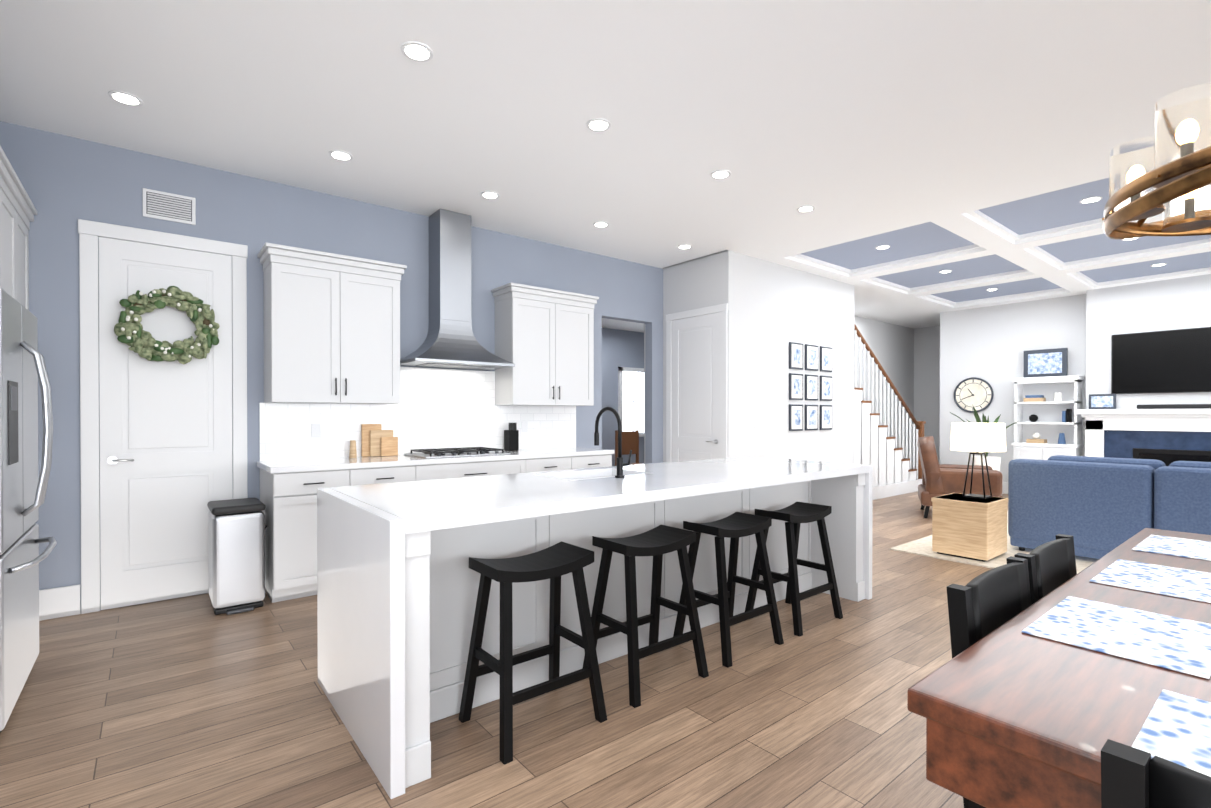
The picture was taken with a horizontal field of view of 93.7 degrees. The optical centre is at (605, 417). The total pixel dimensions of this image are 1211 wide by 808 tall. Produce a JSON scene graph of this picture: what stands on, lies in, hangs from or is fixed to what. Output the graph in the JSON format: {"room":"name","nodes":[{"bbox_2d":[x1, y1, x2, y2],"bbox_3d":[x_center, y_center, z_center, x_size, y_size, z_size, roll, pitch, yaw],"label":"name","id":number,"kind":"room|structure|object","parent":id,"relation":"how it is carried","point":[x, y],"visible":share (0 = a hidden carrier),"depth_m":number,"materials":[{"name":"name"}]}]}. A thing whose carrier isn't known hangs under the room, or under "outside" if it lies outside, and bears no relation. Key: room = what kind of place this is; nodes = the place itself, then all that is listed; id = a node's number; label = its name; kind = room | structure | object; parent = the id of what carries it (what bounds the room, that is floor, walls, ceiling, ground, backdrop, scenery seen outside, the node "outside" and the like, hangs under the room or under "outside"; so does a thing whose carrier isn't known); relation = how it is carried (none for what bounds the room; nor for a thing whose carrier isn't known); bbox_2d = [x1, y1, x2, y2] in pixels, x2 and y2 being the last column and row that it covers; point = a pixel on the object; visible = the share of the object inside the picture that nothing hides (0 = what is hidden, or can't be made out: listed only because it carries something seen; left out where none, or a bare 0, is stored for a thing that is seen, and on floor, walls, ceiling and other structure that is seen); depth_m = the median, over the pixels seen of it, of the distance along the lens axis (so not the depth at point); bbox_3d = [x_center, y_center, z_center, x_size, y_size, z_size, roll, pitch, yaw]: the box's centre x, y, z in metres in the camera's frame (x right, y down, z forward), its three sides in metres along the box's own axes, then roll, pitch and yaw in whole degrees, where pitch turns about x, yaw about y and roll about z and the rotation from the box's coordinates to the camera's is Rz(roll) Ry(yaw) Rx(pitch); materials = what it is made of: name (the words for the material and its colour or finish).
{"room":"dining room and kitchen","nodes":[
{"label":"dining room and kitchen","id":0,"kind":"room"},
{"bbox_2d":[0,170,3,288],"bbox_3d":[-2.937,-0.868,2.269,0.576,0.660,0.927,0,0,-39],"label":"upper cabinet","id":1,"kind":"object","parent":0,"relation":"attached to","point":[1,171],"depth_m":2.86,"materials":[{"name":"grey wood"}]},
{"bbox_2d":[0,121,662,613],"bbox_3d":[-1.736,-0.270,5.036,6.155,3.050,0.120,0,0,-39],"label":"wall","id":2,"kind":"structure","parent":0,"point":[66,181],"depth_m":4.22,"materials":[{"name":"blue paint"}]},
{"bbox_2d":[78,219,247,613],"bbox_3d":[-2.998,-0.003,3.906,0.922,2.530,0.068,0,0,-39],"label":"door","id":3,"kind":"structure","parent":2,"relation":"attached to","point":[156,486],"depth_m":3.87,"materials":[{"name":"white wood"}]},
{"bbox_2d":[114,286,219,363],"bbox_3d":[-2.968,-0.632,3.861,0.570,0.537,0.086,0,0,-39],"label":"wreath","id":4,"kind":"object","parent":3,"relation":"hanging from","point":[133,334],"visible":1,"depth_m":3.83,"materials":[{"name":"green plant"}]},
{"bbox_2d":[143,188,195,224],"bbox_3d":[-3.009,-1.453,3.919,0.290,0.190,0.017,0,0,-39],"label":"air vent","id":5,"kind":"object","parent":2,"relation":"in","point":[169,206],"visible":1,"depth_m":3.91,"materials":[{"name":"white metal"}]},
{"bbox_2d":[261,251,404,406],"bbox_3d":[-2.115,-0.631,4.428,0.905,1.040,0.348,0,0,-39],"label":"upper cabinet","id":6,"kind":"object","parent":2,"relation":"attached to","point":[336,375],"depth_m":4.26,"materials":[{"name":"grey wood"}]},
{"bbox_2d":[400,209,514,369],"bbox_3d":[-1.311,-1.118,4.969,0.900,1.348,0.500,0,0,-39],"label":"range hood","id":7,"kind":"object","parent":2,"relation":"attached to","point":[450,341],"visible":0.92,"depth_m":4.94,"materials":[{"name":"silver metal"}]},
{"bbox_2d":[493,291,596,406],"bbox_3d":[-0.595,-0.638,5.646,0.940,1.040,0.348,0,0,-39],"label":"upper cabinet","id":8,"kind":"object","parent":2,"relation":"attached to","point":[549,339],"depth_m":5.46,"materials":[{"name":"grey wood"}]},
{"bbox_2d":[0,491,1007,807],"bbox_3d":[2.934,1.285,5.124,13.900,0.060,11.600,0,0,-39],"label":"floor","id":9,"kind":"structure","parent":0,"point":[194,701],"depth_m":2.37,"materials":[{"name":"brown wood"}]},
{"bbox_2d":[4,178,23,305],"bbox_3d":[-3.385,0.034,2.833,0.576,2.470,0.506,0,0,-39],"label":"tall cabinet","id":10,"kind":"object","parent":9,"relation":"on","point":[18,211],"depth_m":3.10,"materials":[{"name":"grey wood"}]},
{"bbox_2d":[20,202,31,309],"bbox_3d":[-3.624,0.032,3.131,0.576,2.470,0.486,0,0,-39],"label":"tall cabinet","id":11,"kind":"object","parent":9,"relation":"on","point":[24,220],"depth_m":3.42,"materials":[{"name":"grey wood"}]},
{"bbox_2d":[0,287,56,732],"bbox_3d":[-2.843,0.382,2.352,0.794,1.780,0.906,0,0,-39],"label":"fridge","id":12,"kind":"object","parent":9,"relation":"on","point":[23,488],"visible":1,"depth_m":2.47,"materials":[{"name":"grey metal"}]},
{"bbox_2d":[207,498,266,614],"bbox_3d":[-2.473,0.918,3.824,0.318,0.690,0.409,0,0,-39],"label":"trash can","id":13,"kind":"object","parent":9,"relation":"on","point":[236,539],"visible":1,"depth_m":3.69,"materials":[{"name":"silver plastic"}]},
{"bbox_2d":[259,467,360,602],"bbox_3d":[-2.197,0.815,4.197,0.537,0.890,0.618,0,0,-39],"label":"base cabinet","id":14,"kind":"object","parent":9,"relation":"on","point":[290,512],"depth_m":3.90,"materials":[{"name":"grey wood"}]},
{"bbox_2d":[257,447,612,474],"bbox_3d":[-1.263,0.346,4.934,2.960,0.040,0.633,0,0,-39],"label":"countertop","id":15,"kind":"structure","parent":14,"relation":"on","point":[274,466],"depth_m":4.43,"materials":[{"name":"white stone"}]},
{"bbox_2d":[349,424,397,457],"bbox_3d":[-1.926,0.191,4.713,0.390,0.270,0.090,0,0,-39],"label":"cutting boards","id":16,"kind":"object","parent":15,"relation":"on","point":[376,440],"visible":0.98,"depth_m":4.73,"materials":[{"name":"brown wood"}]},
{"bbox_2d":[404,447,509,457],"bbox_3d":[-1.290,0.302,4.943,0.760,0.046,0.510,0,0,-39],"label":"cooktop","id":17,"kind":"object","parent":15,"relation":"in","point":[456,452],"visible":1,"depth_m":4.83,"materials":[{"name":"silver metal"}]},
{"bbox_2d":[504,423,518,450],"bbox_3d":[-0.910,0.186,5.484,0.100,0.270,0.120,0,0,-39],"label":"knife block","id":18,"kind":"object","parent":15,"relation":"on","point":[511,438],"visible":1,"depth_m":5.44,"materials":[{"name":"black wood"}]},
{"bbox_2d":[361,467,416,484],"bbox_3d":[-1.867,0.814,4.462,0.537,0.890,0.618,0,0,-39],"label":"base cabinet","id":19,"kind":"object","parent":9,"relation":"on","point":[369,475],"depth_m":4.25,"materials":[{"name":"grey wood"}]},
{"bbox_2d":[417,459,532,480],"bbox_3d":[-1.276,0.811,4.936,1.094,0.890,0.618,0,0,-39],"label":"base cabinet","id":20,"kind":"object","parent":9,"relation":"on","point":[434,471],"depth_m":4.68,"materials":[{"name":"grey wood"}]},
{"bbox_2d":[458,541,606,764],"bbox_3d":[-0.305,0.923,2.384,0.486,0.697,0.396,0,0,-39],"label":"stool","id":21,"kind":"object","parent":9,"relation":"on","point":[555,563],"visible":1,"depth_m":2.35,"materials":[{"name":"black wood"}]},
{"bbox_2d":[533,455,576,471],"bbox_3d":[-0.680,0.808,5.414,0.547,0.890,0.618,0,0,-39],"label":"base cabinet","id":22,"kind":"object","parent":9,"relation":"on","point":[570,461],"depth_m":5.19,"materials":[{"name":"grey wood"}]},
{"bbox_2d":[577,455,611,468],"bbox_3d":[-0.342,0.806,5.685,0.547,0.890,0.618,0,0,-39],"label":"base cabinet","id":23,"kind":"object","parent":9,"relation":"on","point":[583,461],"depth_m":5.47,"materials":[{"name":"grey wood"}]},
{"bbox_2d":[317,468,872,798],"bbox_3d":[0.234,0.826,3.341,3.300,0.880,1.080,0,0,-39],"label":"kitchen island","id":24,"kind":"object","parent":9,"relation":"on","point":[398,579],"depth_m":2.54,"materials":[{"name":"stone"}]},
{"bbox_2d":[329,456,868,527],"bbox_3d":[0.240,0.361,3.331,3.200,0.050,1.060,0,0,-39],"label":"island countertop","id":25,"kind":"structure","parent":24,"relation":"on","point":[424,503],"depth_m":2.74,"materials":[{"name":"white stone"}]},
{"bbox_2d":[594,407,631,477],"bbox_3d":[0.041,0.137,3.257,0.114,0.396,0.253,0,0,-39],"label":"faucet","id":26,"kind":"object","parent":25,"relation":"on","point":[620,464],"visible":1,"depth_m":3.16,"materials":[{"name":"black metal"}]},
{"bbox_2d":[615,430,643,465],"bbox_3d":[0.494,0.720,9.124,0.500,1.020,0.500,0,0,-39],"label":"chair","id":27,"kind":"object","parent":9,"relation":"on","point":[630,440],"visible":0.5,"depth_m":9.29,"materials":[{"name":"brown wood"}]},
{"bbox_2d":[582,525,708,707],"bbox_3d":[0.194,0.920,2.784,0.486,0.697,0.396,0,0,-39],"label":"stool","id":28,"kind":"object","parent":9,"relation":"on","point":[657,542],"visible":0.98,"depth_m":2.75,"materials":[{"name":"black wood"}]},
{"bbox_2d":[673,512,783,667],"bbox_3d":[0.686,0.918,3.178,0.486,0.697,0.396,0,0,-39],"label":"stool","id":29,"kind":"object","parent":9,"relation":"on","point":[734,527],"visible":0.94,"depth_m":3.15,"materials":[{"name":"black wood"}]},
{"bbox_2d":[745,502,842,636],"bbox_3d":[1.185,0.916,3.579,0.486,0.697,0.396,0,0,-39],"label":"stool","id":30,"kind":"object","parent":9,"relation":"on","point":[795,515],"visible":0.92,"depth_m":3.55,"materials":[{"name":"black wood"}]},
{"bbox_2d":[854,323,925,499],"bbox_3d":[3.972,-0.252,9.119,2.970,2.964,1.050,0,0,-39],"label":"stairs","id":31,"kind":"structure","parent":9,"relation":"on","point":[894,472],"depth_m":8.73,"materials":[{"name":"white wood"}]},
{"bbox_2d":[917,436,1002,517],"bbox_3d":[4.443,0.741,7.158,0.870,1.003,0.803,0,0,26],"label":"leather chair","id":32,"kind":"object","parent":9,"relation":"on","point":[938,479],"visible":0.75,"depth_m":6.91,"materials":[{"name":"brown leather"}]},
{"bbox_2d":[950,404,1017,470],"bbox_3d":[5.873,0.515,8.769,1.114,1.435,0.828,0,0,-39],"label":"plant","id":33,"kind":"object","parent":9,"relation":"on","point":[994,462],"visible":0.33,"depth_m":8.66,"materials":[{"name":"green plant"}]},
{"bbox_2d":[946,556,1030,807],"bbox_3d":[1.206,0.852,1.394,0.488,0.850,0.496,0,0,-39],"label":"dining chair","id":34,"kind":"object","parent":9,"relation":"on","point":[981,606],"visible":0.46,"depth_m":1.50,"materials":[{"name":"black wood"}]},
{"bbox_2d":[890,511,1098,573],"bbox_3d":[5.730,1.251,4.770,3.980,0.012,4.750,0,0,-39],"label":"rug","id":35,"kind":"object","parent":9,"relation":"on","point":[922,546],"visible":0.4,"depth_m":5.14,"materials":[{"name":"fabric"}]},
{"bbox_2d":[931,493,1007,561],"bbox_3d":[3.321,0.994,5.176,0.522,0.520,0.452,0,0,-39],"label":"end table","id":36,"kind":"object","parent":35,"relation":"on","point":[970,528],"visible":0.92,"depth_m":5.01,"materials":[{"name":"brown wood"}]},
{"bbox_2d":[950,423,1005,498],"bbox_3d":[3.413,0.393,5.208,0.430,0.680,0.430,0,0,-39],"label":"table lamp","id":37,"kind":"object","parent":36,"relation":"on","point":[978,438],"visible":1,"depth_m":5.06,"materials":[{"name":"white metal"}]},
{"bbox_2d":[1008,455,1210,558],"bbox_3d":[5.054,0.808,4.507,1.000,0.900,2.890,0,0,-39],"label":"sofa","id":38,"kind":"object","parent":35,"relation":"on","point":[1097,507],"visible":0.9,"depth_m":4.80,"materials":[{"name":"fabric"}]},
{"bbox_2d":[1014,534,1076,604],"bbox_3d":[1.611,0.850,1.719,0.488,0.850,0.496,0,0,-39],"label":"dining chair","id":39,"kind":"object","parent":9,"relation":"on","point":[1051,565],"visible":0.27,"depth_m":1.88,"materials":[{"name":"black leather"}]},
{"bbox_2d":[1011,348,1083,459],"bbox_3d":[6.654,0.099,8.561,0.380,2.270,0.800,0,0,-39],"label":"bookshelf","id":40,"kind":"object","parent":9,"relation":"on","point":[1048,400],"visible":0.81,"depth_m":8.61,"materials":[{"name":"white painted wood"}]},
{"bbox_2d":[907,528,1210,807],"bbox_3d":[1.859,0.897,1.459,2.460,0.760,1.030,0,0,-39],"label":"dining table","id":41,"kind":"object","parent":9,"relation":"on","point":[1012,714],"visible":0.71,"depth_m":1.06,"materials":[{"name":"brown wood"}]},
{"bbox_2d":[1022,596,1210,678],"bbox_3d":[1.259,0.514,1.373,0.420,0.004,0.310,0,0,-39],"label":"placemat","id":42,"kind":"object","parent":41,"relation":"on","point":[1182,645],"visible":1,"depth_m":1.35,"materials":[{"name":"white fabric"}]},
{"bbox_2d":[1090,559,1210,602],"bbox_3d":[1.774,0.512,1.786,0.420,0.004,0.310,0,0,-39],"label":"placemat","id":43,"kind":"object","parent":41,"relation":"on","point":[1174,582],"visible":0.98,"depth_m":1.78,"materials":[{"name":"white fabric"}]},
{"bbox_2d":[1131,689,1210,776],"bbox_3d":[1.066,0.518,0.815,0.310,0.004,0.420,0,0,-39],"label":"placemat","id":44,"kind":"object","parent":41,"relation":"on","point":[1176,728],"visible":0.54,"depth_m":0.93,"materials":[{"name":"white fabric"}]},
{"bbox_2d":[1132,535,1210,560],"bbox_3d":[2.289,0.509,2.199,0.420,0.004,0.310,0,0,-39],"label":"placemat","id":45,"kind":"object","parent":41,"relation":"on","point":[1183,547],"visible":0.96,"depth_m":2.21,"materials":[{"name":"white fabric"}]},
{"bbox_2d":[1074,409,1210,465],"bbox_3d":[7.334,0.567,7.205,0.420,1.350,2.200,0,0,-39],"label":"fireplace","id":46,"kind":"object","parent":9,"relation":"on","point":[1167,437],"visible":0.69,"depth_m":7.55,"materials":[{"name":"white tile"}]},
{"bbox_2d":[1089,394,1115,408],"bbox_3d":[6.899,-0.218,7.884,0.023,0.209,0.290,0,0,-39],"label":"framed picture","id":47,"kind":"object","parent":46,"relation":"on","point":[1102,401],"visible":1,"depth_m":7.87,"materials":[{"name":"grey"}]},
{"bbox_2d":[1137,404,1210,408],"bbox_3d":[7.416,-0.139,7.266,0.090,0.059,0.900,0,0,-39],"label":"soundbar","id":48,"kind":"object","parent":46,"relation":"on","point":[1177,406],"visible":1,"depth_m":7.30,"materials":[{"name":"black plastic"}]},
{"bbox_2d":[1101,739,1210,807],"bbox_3d":[0.987,0.857,0.702,0.496,0.850,0.488,0,0,-39],"label":"chair","id":49,"kind":"object","parent":9,"relation":"on","point":[1131,777],"visible":1,"depth_m":0.71,"materials":[{"name":"black wood"}]},
{"bbox_2d":[0,0,1210,267],"bbox_3d":[0.940,-1.834,1.661,6.120,0.120,8.720,0,0,-39],"label":"ceiling","id":50,"kind":"structure","parent":0,"point":[782,110],"depth_m":3.15,"materials":[{"name":"white paint"}]},
{"bbox_2d":[108,90,142,105],"bbox_3d":[-2.671,-1.818,3.160,0.145,0.086,0.158,0,0,-39],"label":"recessed light","id":51,"kind":"object","parent":50,"relation":"in","point":[126,98],"depth_m":3.16,"materials":[{"name":"white"}]},
{"bbox_2d":[329,150,352,160],"bbox_3d":[-1.799,-1.823,3.859,0.149,0.086,0.158,0,0,-39],"label":"recessed light","id":52,"kind":"object","parent":50,"relation":"in","point":[336,154],"depth_m":3.86,"materials":[{"name":"white plastic"}]},
{"bbox_2d":[401,41,432,61],"bbox_3d":[-0.914,-1.816,2.754,0.149,0.086,0.155,0,0,-39],"label":"recessed light","id":53,"kind":"object","parent":50,"relation":"in","point":[418,51],"depth_m":2.75,"materials":[{"name":"white plastic"}]},
{"bbox_2d":[480,191,498,198],"bbox_3d":[-0.931,-1.827,4.556,0.149,0.086,0.155,0,0,-39],"label":"recessed light","id":54,"kind":"object","parent":50,"relation":"in","point":[486,194],"depth_m":4.55,"materials":[{"name":"white plastic"}]},
{"bbox_2d":[586,118,610,131],"bbox_3d":[-0.043,-1.820,3.453,0.152,0.086,0.157,0,0,-39],"label":"recessed light","id":55,"kind":"object","parent":50,"relation":"in","point":[597,124],"depth_m":3.45,"materials":[{"name":"white"}]},
{"bbox_2d":[593,222,608,227],"bbox_3d":[-0.039,-1.831,5.267,0.156,0.086,0.151,0,0,-39],"label":"recessed light","id":56,"kind":"object","parent":50,"relation":"in","point":[597,224],"depth_m":5.26,"materials":[{"name":"white"}]},
{"bbox_2d":[677,244,691,248],"bbox_3d":[0.832,-1.835,5.968,0.153,0.086,0.151,0,0,-39],"label":"recessed light","id":57,"kind":"object","parent":50,"relation":"in","point":[685,246],"depth_m":5.96,"materials":[{"name":"white"}]},
{"bbox_2d":[710,170,730,178],"bbox_3d":[0.844,-1.824,4.164,0.152,0.086,0.151,0,0,-39],"label":"recessed light","id":58,"kind":"object","parent":50,"relation":"in","point":[718,174],"depth_m":4.16,"materials":[{"name":"white plastic"}]},
{"bbox_2d":[797,205,814,211],"bbox_3d":[1.715,-1.829,4.861,0.154,0.086,0.152,0,0,-39],"label":"recessed light","id":59,"kind":"object","parent":50,"relation":"in","point":[807,208],"depth_m":4.86,"materials":[{"name":"white plastic"}]},
{"bbox_2d":[1102,83,1210,239],"bbox_3d":[2.085,-1.190,1.609,1.025,1.165,1.018,0,0,-39],"label":"chandelier","id":60,"kind":"object","parent":50,"relation":"hanging from","point":[1165,169],"visible":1,"depth_m":1.68,"materials":[{"name":"brown metal"}]},
{"bbox_2d":[602,328,643,465],"bbox_3d":[-0.514,-0.146,9.336,5.400,2.750,0.100,0,0,-39],"label":"wall","id":61,"kind":"structure","parent":0,"point":[622,348],"depth_m":9.80,"materials":[{"name":"blue paint"}]},
{"bbox_2d":[618,367,643,436],"bbox_3d":[0.506,-0.266,10.102,0.750,1.220,0.140,0,0,-39],"label":"window","id":62,"kind":"structure","parent":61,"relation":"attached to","point":[631,397],"depth_m":10.10,"materials":[{"name":"white glass"}]},
{"bbox_2d":[602,318,643,332],"bbox_3d":[0.262,-1.575,8.360,5.400,0.120,2.580,0,0,-39],"label":"ceiling","id":63,"kind":"structure","parent":0,"point":[622,325],"depth_m":9.40,"materials":[{"name":"white paint"}]},
{"bbox_2d":[644,250,735,463],"bbox_3d":[0.956,-0.280,6.694,0.120,3.050,1.340,0,0,-39],"label":"wall","id":64,"kind":"structure","parent":0,"point":[707,281],"depth_m":6.37,"materials":[{"name":"grey paint"}]},
{"bbox_2d":[666,303,727,461],"bbox_3d":[1.008,0.006,6.481,0.068,2.480,0.932,0,0,-39],"label":"door","id":65,"kind":"structure","parent":64,"relation":"attached to","point":[696,384],"depth_m":6.47,"materials":[{"name":"white wood"}]},
{"bbox_2d":[735,253,853,463],"bbox_3d":[2.385,-0.282,7.058,2.565,3.050,0.120,0,0,-39],"label":"wall","id":66,"kind":"structure","parent":0,"point":[779,308],"depth_m":6.79,"materials":[{"name":"grey paint"}]},
{"bbox_2d":[789,342,802,369],"bbox_3d":[2.322,-0.746,6.906,0.270,0.320,0.026,0,0,-39],"label":"picture frame","id":67,"kind":"object","parent":66,"relation":"attached to","point":[795,349],"depth_m":6.88,"materials":[{"name":"grey paper"}]},
{"bbox_2d":[789,404,802,430],"bbox_3d":[2.322,0.004,6.911,0.270,0.320,0.026,0,0,-39],"label":"picture frame","id":68,"kind":"object","parent":66,"relation":"attached to","point":[795,411],"depth_m":6.89,"materials":[{"name":"grey paper"}]},
{"bbox_2d":[789,373,802,399],"bbox_3d":[2.322,-0.371,6.909,0.270,0.320,0.026,0,0,-39],"label":"picture frame","id":69,"kind":"object","parent":66,"relation":"attached to","point":[796,387],"depth_m":6.88,"materials":[{"name":"grey paper"}]},
{"bbox_2d":[805,344,817,370],"bbox_3d":[2.587,-0.747,7.119,0.270,0.320,0.026,0,0,-39],"label":"picture frame","id":70,"kind":"object","parent":66,"relation":"attached to","point":[811,351],"depth_m":7.09,"materials":[{"name":"grey paper"}]},
{"bbox_2d":[805,374,817,400],"bbox_3d":[2.587,-0.372,7.121,0.270,0.320,0.026,0,0,-39],"label":"picture frame","id":71,"kind":"object","parent":66,"relation":"attached to","point":[811,381],"depth_m":7.09,"materials":[{"name":"grey paper"}]},
{"bbox_2d":[805,405,817,429],"bbox_3d":[2.587,0.003,7.123,0.270,0.320,0.026,0,0,-39],"label":"picture frame","id":72,"kind":"object","parent":66,"relation":"attached to","point":[811,411],"depth_m":7.10,"materials":[{"name":"grey paper"}]},
{"bbox_2d":[820,346,831,371],"bbox_3d":[2.853,-0.749,7.332,0.270,0.320,0.026,0,0,-39],"label":"picture frame","id":73,"kind":"object","parent":66,"relation":"attached to","point":[825,352],"depth_m":7.30,"materials":[{"name":"grey paper"}]},
{"bbox_2d":[820,405,831,429],"bbox_3d":[2.853,0.001,7.336,0.270,0.320,0.026,0,0,-39],"label":"picture frame","id":74,"kind":"object","parent":66,"relation":"attached to","point":[825,410],"depth_m":7.31,"materials":[{"name":"grey paper"}]},
{"bbox_2d":[820,376,831,400],"bbox_3d":[2.853,-0.374,7.334,0.270,0.320,0.026,0,0,-39],"label":"picture frame","id":75,"kind":"object","parent":66,"relation":"attached to","point":[825,381],"depth_m":7.31,"materials":[{"name":"grey paper"}]},
{"bbox_2d":[854,316,913,468],"bbox_3d":[3.526,-0.297,9.536,7.445,3.050,0.120,0,0,-39],"label":"wall","id":76,"kind":"structure","parent":0,"point":[891,346],"depth_m":11.17,"materials":[{"name":"grey paint"}]},
{"bbox_2d":[914,326,939,468],"bbox_3d":[6.802,-0.308,11.305,0.120,3.050,1.220,0,0,-39],"label":"wall","id":77,"kind":"structure","parent":0,"point":[927,374],"depth_m":11.52,"materials":[{"name":"grey paint"}]},
{"bbox_2d":[940,294,1086,481],"bbox_3d":[8.290,-0.286,6.922,0.120,3.060,7.720,0,0,-39],"label":"wall","id":78,"kind":"structure","parent":0,"point":[990,345],"depth_m":9.18,"materials":[{"name":"grey paint"}]},
{"bbox_2d":[954,377,993,412],"bbox_3d":[6.137,-0.372,9.476,0.036,0.592,0.592,0,0,-39],"label":"wall clock","id":79,"kind":"object","parent":78,"relation":"attached to","point":[977,393],"visible":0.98,"depth_m":9.47,"materials":[{"name":"grey"}]},
{"bbox_2d":[1002,482,1007,493],"bbox_3d":[6.505,1.136,9.050,0.016,0.190,1.900,0,0,-39],"label":"baseboard","id":80,"kind":"structure","parent":78,"relation":"attached to","point":[1005,484],"depth_m":9.13,"materials":[{"name":"white wood"}]},
{"bbox_2d":[1086,274,1210,408],"bbox_3d":[7.617,-0.284,7.427,0.300,3.050,2.010,0,0,-39],"label":"wall","id":81,"kind":"structure","parent":0,"point":[1175,304],"depth_m":7.67,"materials":[{"name":"grey paint"}]},
{"bbox_2d":[1111,327,1210,393],"bbox_3d":[7.476,-0.729,7.311,0.042,0.820,1.450,0,0,-39],"label":"wall-mounted tv","id":82,"kind":"object","parent":81,"relation":"attached to","point":[1173,361],"visible":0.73,"depth_m":7.47,"materials":[{"name":"black plastic"}]},
{"bbox_3d":[6.224,-1.951,6.037,7.600,0.120,8.940,0,0,-39],"label":"ceiling","id":83,"kind":"structure","parent":0,"visible":0},
{"bbox_2d":[662,128,1210,327],"bbox_3d":[6.224,-1.846,6.038,7.600,0.090,8.940,0,0,-39],"label":"ceiling beams","id":84,"kind":"structure","parent":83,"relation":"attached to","point":[954,209],"depth_m":6.02,"materials":[{"name":"white paint"}]},
{"bbox_2d":[801,178,1210,301],"bbox_3d":[6.030,-1.879,5.280,4.750,0.009,6.700,0,0,-39],"label":"ceiling","id":85,"kind":"structure","parent":83,"relation":"attached to","point":[1055,209],"depth_m":6.36,"materials":[{"name":"blue paint"}]},
{"bbox_2d":[875,245,889,248],"bbox_3d":[2.925,-1.836,5.982,0.149,0.086,0.143,0,0,-39],"label":"recessed light","id":86,"kind":"object","parent":85,"relation":"in","point":[882,246],"depth_m":6.26,"materials":[{"name":"white"}]},
{"bbox_2d":[1080,196,1101,202],"bbox_3d":[3.984,-1.827,4.660,0.154,0.086,0.135,0,0,-39],"label":"recessed light","id":87,"kind":"object","parent":85,"relation":"in","point":[1091,199],"depth_m":4.86,"materials":[{"name":"white plastic"}]}
]}

